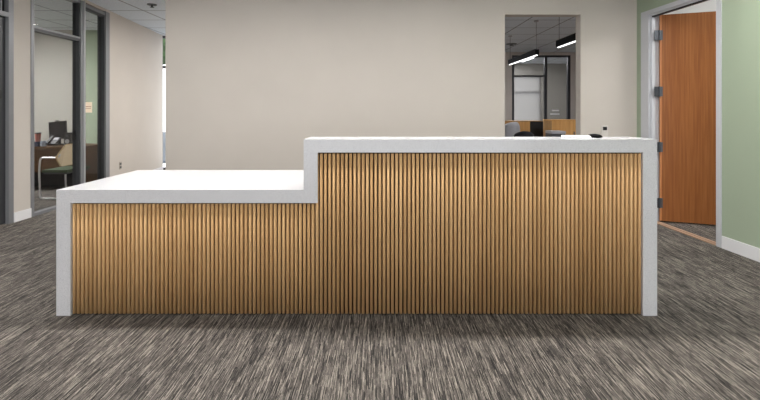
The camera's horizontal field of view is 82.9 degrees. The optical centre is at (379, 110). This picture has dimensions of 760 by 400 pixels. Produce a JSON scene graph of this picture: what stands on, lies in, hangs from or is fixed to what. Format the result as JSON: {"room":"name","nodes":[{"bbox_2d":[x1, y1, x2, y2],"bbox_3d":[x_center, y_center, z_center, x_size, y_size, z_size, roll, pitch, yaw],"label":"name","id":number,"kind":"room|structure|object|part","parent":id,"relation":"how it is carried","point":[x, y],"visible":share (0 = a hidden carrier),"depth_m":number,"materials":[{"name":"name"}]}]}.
{"room":"lobby","nodes":[
{"label":"lobby","id":0,"kind":"room"},
{"bbox_2d":[14,0,83,212],"bbox_3d":[-4.170,-0.154,5.405,0.100,2.815,1.150,0,0,0],"label":"wall","id":1,"kind":"structure","parent":0,"point":[22,8],"depth_m":4.96,"materials":[{"name":"beige paint"}]},
{"bbox_2d":[0,0,13,223],"bbox_3d":[-4.169,-0.154,3.865,0.110,2.815,1.930,0,0,0],"label":"window","id":2,"kind":"structure","parent":1,"relation":"in","point":[6,6],"depth_m":4.78,"materials":[{"name":"grey metal"}]},
{"bbox_2d":[0,16,4,223],"bbox_3d":[-4.163,0.102,4.306,0.063,2.278,0.913,0,0,0],"label":"door","id":3,"kind":"structure","parent":2,"relation":"attached to","point":[2,19],"depth_m":4.73,"materials":[{"name":"grey metal"}]},
{"bbox_2d":[14,208,31,222],"bbox_3d":[-4.113,1.199,4.950,0.012,0.108,0.236,0,0,0],"label":"baseboard","id":4,"kind":"structure","parent":1,"relation":"attached to","point":[24,214],"depth_m":4.94,"materials":[{"name":"white plastic"}]},
{"bbox_2d":[31,0,85,216],"bbox_3d":[-4.160,-0.135,5.527,0.124,2.775,0.915,0,0,0],"label":"window","id":5,"kind":"structure","parent":1,"relation":"in","point":[78,37],"depth_m":5.88,"materials":[{"name":"grey metal"}]},
{"bbox_2d":[34,30,96,142],"bbox_3d":[-6.485,-0.154,8.350,3.830,2.815,0.100,0,0,0],"label":"wall","id":6,"kind":"structure","parent":0,"point":[52,55],"depth_m":8.30,"materials":[{"name":"grey"}]},
{"bbox_2d":[84,0,162,176],"bbox_3d":[-4.365,-0.154,7.427,0.120,2.815,2.914,0,0,-7],"label":"wall","id":7,"kind":"structure","parent":0,"point":[136,51],"depth_m":7.57,"materials":[{"name":"beige paint"}]},
{"bbox_2d":[86,4,109,179],"bbox_3d":[-4.209,-0.135,6.329,0.110,2.775,0.696,0,0,-7],"label":"window","id":8,"kind":"structure","parent":7,"relation":"in","point":[103,17],"depth_m":6.54,"materials":[{"name":"grey metal"}]},
{"bbox_2d":[86,102,91,112],"bbox_3d":[-4.173,-0.053,6.140,0.006,0.151,0.230,0,0,-7],"label":"door sign","id":9,"kind":"object","parent":8,"relation":"attached to","point":[88,104],"visible":0.75,"depth_m":6.17,"materials":[{"name":"beige"}]},
{"bbox_2d":[34,0,575,63],"bbox_3d":[-0.500,-1.612,5.500,17.000,0.100,18.000,0,0,0],"label":"ceiling","id":10,"kind":"structure","parent":0,"point":[529,35],"depth_m":7.59,"materials":[{"name":"tile"}]},
{"bbox_2d":[508,20,538,64],"bbox_3d":[2.700,-1.258,8.175,0.080,0.605,1.570,0,0,0],"label":"linear pendant","id":11,"kind":"object","parent":10,"relation":"hanging from","point":[535,52],"visible":1,"depth_m":7.93,"materials":[{"name":"black metal"}]},
{"bbox_2d":[509,55,537,64],"bbox_3d":[2.700,-0.962,8.175,0.026,0.012,1.550,0,0,0],"label":"diffuser","id":12,"kind":"object","parent":11,"relation":"attached to","point":[527,56],"depth_m":8.10,"materials":[{"name":"white plastic"}]},
{"bbox_2d":[556,33,575,47],"bbox_3d":[2.700,-1.258,5.985,0.080,0.605,1.070,0,0,0],"label":"linear pendant","id":13,"kind":"object","parent":10,"relation":"hanging from","point":[570,39],"visible":0.28,"depth_m":6.17,"materials":[{"name":"black metal"}]},
{"bbox_2d":[0,186,759,399],"bbox_3d":[-0.500,1.303,5.500,17.000,0.100,18.000,0,0,0],"label":"floor","id":14,"kind":"structure","parent":0,"point":[702,342],"depth_m":2.29,"materials":[{"name":"carpet"}]},
{"bbox_2d":[34,172,71,185],"bbox_3d":[-5.425,0.983,6.995,1.350,0.420,0.410,0,0,0],"label":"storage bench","id":15,"kind":"object","parent":14,"relation":"on","point":[46,179],"visible":0.03,"depth_m":6.80,"materials":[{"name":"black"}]},
{"bbox_2d":[38,143,89,199],"bbox_3d":[-4.572,0.858,6.306,0.468,0.775,0.576,0,0,0],"label":"chair","id":16,"kind":"object","parent":14,"relation":"on","point":[63,158],"visible":0.59,"depth_m":6.09,"materials":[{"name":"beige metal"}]},
{"bbox_3d":[-4.578,0.926,6.050,0.456,0.639,0.025,0,0,0],"label":"frame","id":17,"kind":"part","parent":16,"relation":"part of","materials":[{"name":"silver metal"}]},
{"bbox_3d":[-4.505,0.633,6.300,0.096,0.300,0.560,0,0,0],"label":"backrest","id":18,"kind":"part","parent":16,"relation":"part of","materials":[{"name":"beige"}]},
{"bbox_3d":[-4.590,0.851,6.300,0.360,0.035,0.470,0,0,0],"label":"seat","id":19,"kind":"part","parent":16,"relation":"part of","materials":[{"name":"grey fabric"}]},
{"bbox_2d":[34,143,96,182],"bbox_3d":[-5.460,0.903,6.995,1.680,0.700,0.710,0,0,0],"label":"office desk","id":20,"kind":"object","parent":14,"relation":"on","point":[91,148],"visible":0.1,"depth_m":6.70,"materials":[{"name":"brown wood"}]},
{"bbox_2d":[40,141,46,146],"bbox_3d":[-5.239,0.510,6.705,0.092,0.085,0.072,0,0,-31],"label":"coffee mug","id":21,"kind":"object","parent":20,"relation":"on","point":[42,143],"visible":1,"depth_m":6.67,"materials":[{"name":"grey ceramic"}]},
{"bbox_3d":[-5.460,0.768,6.710,1.580,0.370,0.020,0,0,0],"label":"modesty panel","id":22,"kind":"part","parent":20,"relation":"part of","materials":[{"name":"brown wood"}]},
{"bbox_2d":[46,136,60,144],"bbox_3d":[-5.226,0.472,6.880,0.140,0.147,0.164,0,0,0],"label":"desk phone","id":23,"kind":"object","parent":20,"relation":"on","point":[52,140],"visible":0.95,"depth_m":6.87,"materials":[{"name":"grey plastic"}]},
{"bbox_2d":[48,120,66,144],"bbox_3d":[-5.324,0.352,7.129,0.280,0.402,0.180,0,0,-14],"label":"monitor","id":24,"kind":"object","parent":20,"relation":"on","point":[57,128],"visible":0.7,"depth_m":7.09,"materials":[{"name":"black plastic"}]},
{"bbox_2d":[64,132,71,144],"bbox_3d":[-4.874,0.445,6.757,0.100,0.216,0.126,0,0,0],"label":"speaker","id":25,"kind":"object","parent":20,"relation":"on","point":[68,135],"visible":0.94,"depth_m":6.70},
{"bbox_3d":[-4.685,0.918,7.010,0.030,0.670,0.580,0,0,0],"label":"leg","id":26,"kind":"part","parent":20,"relation":"part of","materials":[{"name":"brown wood"}]},
{"bbox_3d":[-5.377,0.517,6.760,0.120,0.071,0.120,0,0,0],"label":"storage box","id":27,"kind":"object","parent":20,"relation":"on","visible":0},
{"bbox_2d":[34,132,40,141],"bbox_3d":[-5.377,0.410,6.760,0.086,0.142,0.086,0,0,0],"label":"paper cup","id":28,"kind":"object","parent":27,"relation":"on","point":[38,134],"visible":0.98,"depth_m":6.73,"materials":[{"name":"red paper"}]},
{"bbox_2d":[56,137,656,315],"bbox_3d":[-0.142,0.714,3.075,3.675,1.079,0.890,0,0,0],"label":"reception desk","id":29,"kind":"object","parent":14,"relation":"on","point":[371,225],"visible":1,"depth_m":2.64,"materials":[{"name":"brown wood"}]},
{"bbox_3d":[-1.937,0.908,3.075,0.086,0.690,0.890,0,0,0],"label":"panel","id":30,"kind":"part","parent":29,"relation":"part of","materials":[{"name":"white stone"}]},
{"bbox_2d":[56,170,303,202],"bbox_3d":[-1.224,0.523,3.075,1.512,0.080,0.890,0,0,0],"label":"countertop","id":31,"kind":"structure","parent":29,"relation":"on","point":[138,186],"depth_m":2.68,"materials":[{"name":"white stone"}]},
{"bbox_3d":[-1.147,0.908,2.647,1.487,0.674,0.017,0,0,0],"label":"slat panel","id":32,"kind":"part","parent":29,"relation":"part of","materials":[{"name":"brown wood"}]},
{"bbox_3d":[0.605,0.753,2.647,2.002,0.983,0.017,0,0,0],"label":"slat panel","id":33,"kind":"part","parent":29,"relation":"part of","materials":[{"name":"brown wood"}]},
{"bbox_2d":[304,137,656,152],"bbox_3d":[0.614,0.214,2.770,2.163,0.080,0.280,0,0,0],"label":"countertop","id":34,"kind":"structure","parent":29,"relation":"on","point":[311,144],"depth_m":2.63,"materials":[{"name":"white stone"}]},
{"bbox_2d":[561,135,591,138],"bbox_3d":[1.269,0.168,2.788,0.174,0.012,0.220,0,0,23],"label":"paper stack","id":35,"kind":"object","parent":29,"relation":"on","point":[562,136],"visible":1,"depth_m":2.72,"materials":[{"name":"white paper"}]},
{"bbox_2d":[588,134,602,137],"bbox_3d":[1.419,0.162,2.840,0.085,0.024,0.115,0,0,0],"label":"computer mouse","id":36,"kind":"object","parent":29,"relation":"on","point":[591,135],"visible":0.94,"depth_m":2.80,"materials":[{"name":"black plastic"}]},
{"bbox_3d":[1.652,0.753,2.770,0.086,0.999,0.280,0,0,0],"label":"panel","id":37,"kind":"part","parent":29,"relation":"part of","materials":[{"name":"white stone"}]},
{"bbox_2d":[505,122,519,136],"bbox_3d":[2.317,0.724,7.974,0.572,1.058,0.574,0,0,-23],"label":"chair","id":38,"kind":"object","parent":14,"relation":"on","point":[511,128],"visible":0.14,"depth_m":7.71,"materials":[{"name":"grey fabric"}]},
{"bbox_2d":[505,120,542,136],"bbox_3d":[2.838,0.725,8.795,0.856,1.057,0.420,0,0,0],"label":"credenza","id":39,"kind":"object","parent":14,"relation":"on","point":[535,127],"visible":0.25,"depth_m":8.61,"materials":[{"name":"brown wood"}]},
{"bbox_3d":[3.134,0.732,8.805,0.265,1.042,0.390,0,0,0],"label":"black panel","id":40,"kind":"part","parent":39,"relation":"part of","materials":[{"name":"black plastic"}]},
{"bbox_2d":[514,131,533,136],"bbox_3d":[2.335,0.787,7.172,0.572,0.931,0.574,0,0,0],"label":"chair","id":41,"kind":"object","parent":14,"relation":"on","point":[522,133],"visible":0.1,"depth_m":6.90,"materials":[{"name":"black fabric"}]},
{"bbox_2d":[543,119,575,136],"bbox_3d":[3.631,0.707,8.182,0.920,1.091,0.415,0,0,0],"label":"base cabinet","id":42,"kind":"object","parent":14,"relation":"on","point":[568,125],"visible":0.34,"depth_m":8.00,"materials":[{"name":"brown wood"}]},
{"bbox_3d":[3.191,0.717,8.190,0.020,1.071,0.380,0,0,0],"label":"panel","id":43,"kind":"part","parent":42,"relation":"part of","materials":[{"name":"brown wood"}]},
{"bbox_3d":[3.421,0.688,8.009,0.436,1.009,0.019,0,0,0],"label":"door","id":44,"kind":"part","parent":42,"relation":"part of","materials":[{"name":"brown wood"}]},
{"bbox_3d":[3.080,0.885,7.590,0.441,0.735,0.420,0,0,0],"label":"side table","id":45,"kind":"object","parent":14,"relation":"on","visible":0},
{"bbox_2d":[545,130,565,136],"bbox_3d":[3.080,0.433,7.535,0.241,0.170,0.330,0,0,0],"label":"printer","id":46,"kind":"object","parent":45,"relation":"on","point":[549,133],"visible":0.5,"depth_m":7.41,"materials":[{"name":"grey plastic"}]},
{"bbox_3d":[3.080,0.370,7.550,0.241,0.045,0.300,0,0,0],"label":"lid","id":47,"kind":"part","parent":46,"relation":"part of","materials":[{"name":"grey plastic"}]},
{"bbox_2d":[166,0,715,169],"bbox_3d":[2.723,-0.154,5.165,10.554,2.815,0.170,0,0,0],"label":"wall","id":48,"kind":"structure","parent":0,"point":[248,81],"depth_m":5.12,"materials":[{"name":"beige paint"}]},
{"bbox_2d":[601,125,607,136],"bbox_3d":[2.674,0.244,5.114,0.078,0.145,0.011,0,0,0],"label":"wall outlet","id":49,"kind":"object","parent":48,"relation":"attached to","point":[604,128],"visible":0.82,"depth_m":5.11,"materials":[{"name":"grey plastic"}]},
{"bbox_2d":[514,64,565,120],"bbox_3d":[3.700,-0.154,14.250,6.600,2.815,0.100,0,0,0],"label":"wall","id":50,"kind":"structure","parent":0,"point":[556,73],"depth_m":14.20,"materials":[{"name":"grey paint"}]},
{"bbox_2d":[514,77,539,120],"bbox_3d":[4.797,-0.131,14.190,0.987,2.009,0.003,0,0,0],"label":"roller shade","id":51,"kind":"object","parent":50,"relation":"attached to","point":[526,89],"visible":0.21,"depth_m":14.19,"materials":[{"name":"white fabric"}]},
{"bbox_2d":[505,52,575,119],"bbox_3d":[3.700,-0.154,11.490,6.600,2.815,0.100,0,0,0],"label":"wall","id":52,"kind":"structure","parent":0,"point":[508,55],"depth_m":11.44,"materials":[{"name":"beige paint"}]},
{"bbox_2d":[512,55,569,119],"bbox_3d":[4.290,-0.114,11.480,1.556,2.735,0.080,0,0,0],"label":"window","id":53,"kind":"structure","parent":52,"relation":"in","point":[545,57],"depth_m":11.44,"materials":[{"name":"grey metal"}]},
{"bbox_2d":[637,0,759,247],"bbox_3d":[3.389,-0.154,0.814,0.120,2.815,8.637,0,0,-4],"label":"wall","id":54,"kind":"structure","parent":0,"point":[740,18],"depth_m":3.76,"materials":[{"name":"green paint"}]},
{"bbox_2d":[652,0,707,16],"bbox_3d":[3.129,-1.072,4.447,0.030,0.014,0.872,0,0,-4],"label":"trim","id":55,"kind":"structure","parent":54,"relation":"attached to","point":[701,1],"depth_m":4.47,"materials":[{"name":"black plastic"}]},
{"bbox_2d":[641,0,721,247],"bbox_3d":[3.161,0.053,4.489,0.150,2.400,1.092,0,0,-4],"label":"trim","id":56,"kind":"structure","parent":54,"relation":"attached to","point":[649,46],"depth_m":4.89,"materials":[{"name":"grey paint"}]},
{"bbox_2d":[654,11,715,224],"bbox_3d":[3.558,0.077,4.703,0.967,2.324,0.106,0,0,20],"label":"door","id":57,"kind":"structure","parent":54,"relation":"in","point":[686,91],"depth_m":4.77,"materials":[{"name":"brown wood"}]},
{"bbox_2d":[657,221,715,245],"bbox_3d":[3.135,1.249,4.437,0.083,0.008,0.892,0,0,-4],"label":"threshold","id":58,"kind":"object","parent":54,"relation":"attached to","point":[658,222],"depth_m":4.37,"materials":[{"name":"beige metal"}]},
{"bbox_2d":[721,236,759,261],"bbox_3d":[3.360,1.197,0.215,0.012,0.112,7.445,0,0,-4],"label":"baseboard","id":59,"kind":"structure","parent":54,"relation":"attached to","point":[751,252],"depth_m":3.74,"materials":[{"name":"white plastic"}]},
{"label":"outside","id":60,"kind":"structure","parent":0,"visible":0},
{"bbox_2d":[163,132,165,162],"bbox_3d":[0.000,1.803,25.600,80.000,0.100,20.800,0,0,0],"label":"ground","id":61,"kind":"structure","parent":60,"point":[164,133],"depth_m":20.65,"materials":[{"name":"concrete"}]},
{"bbox_2d":[163,39,165,64],"bbox_3d":[-11.414,-1.856,22.052,4.712,7.217,4.773,0,0,0],"label":"tree","id":62,"kind":"object","parent":61,"relation":"on","point":[164,40],"visible":0.02,"depth_m":20.98,"materials":[{"name":"green plant"}]}
]}

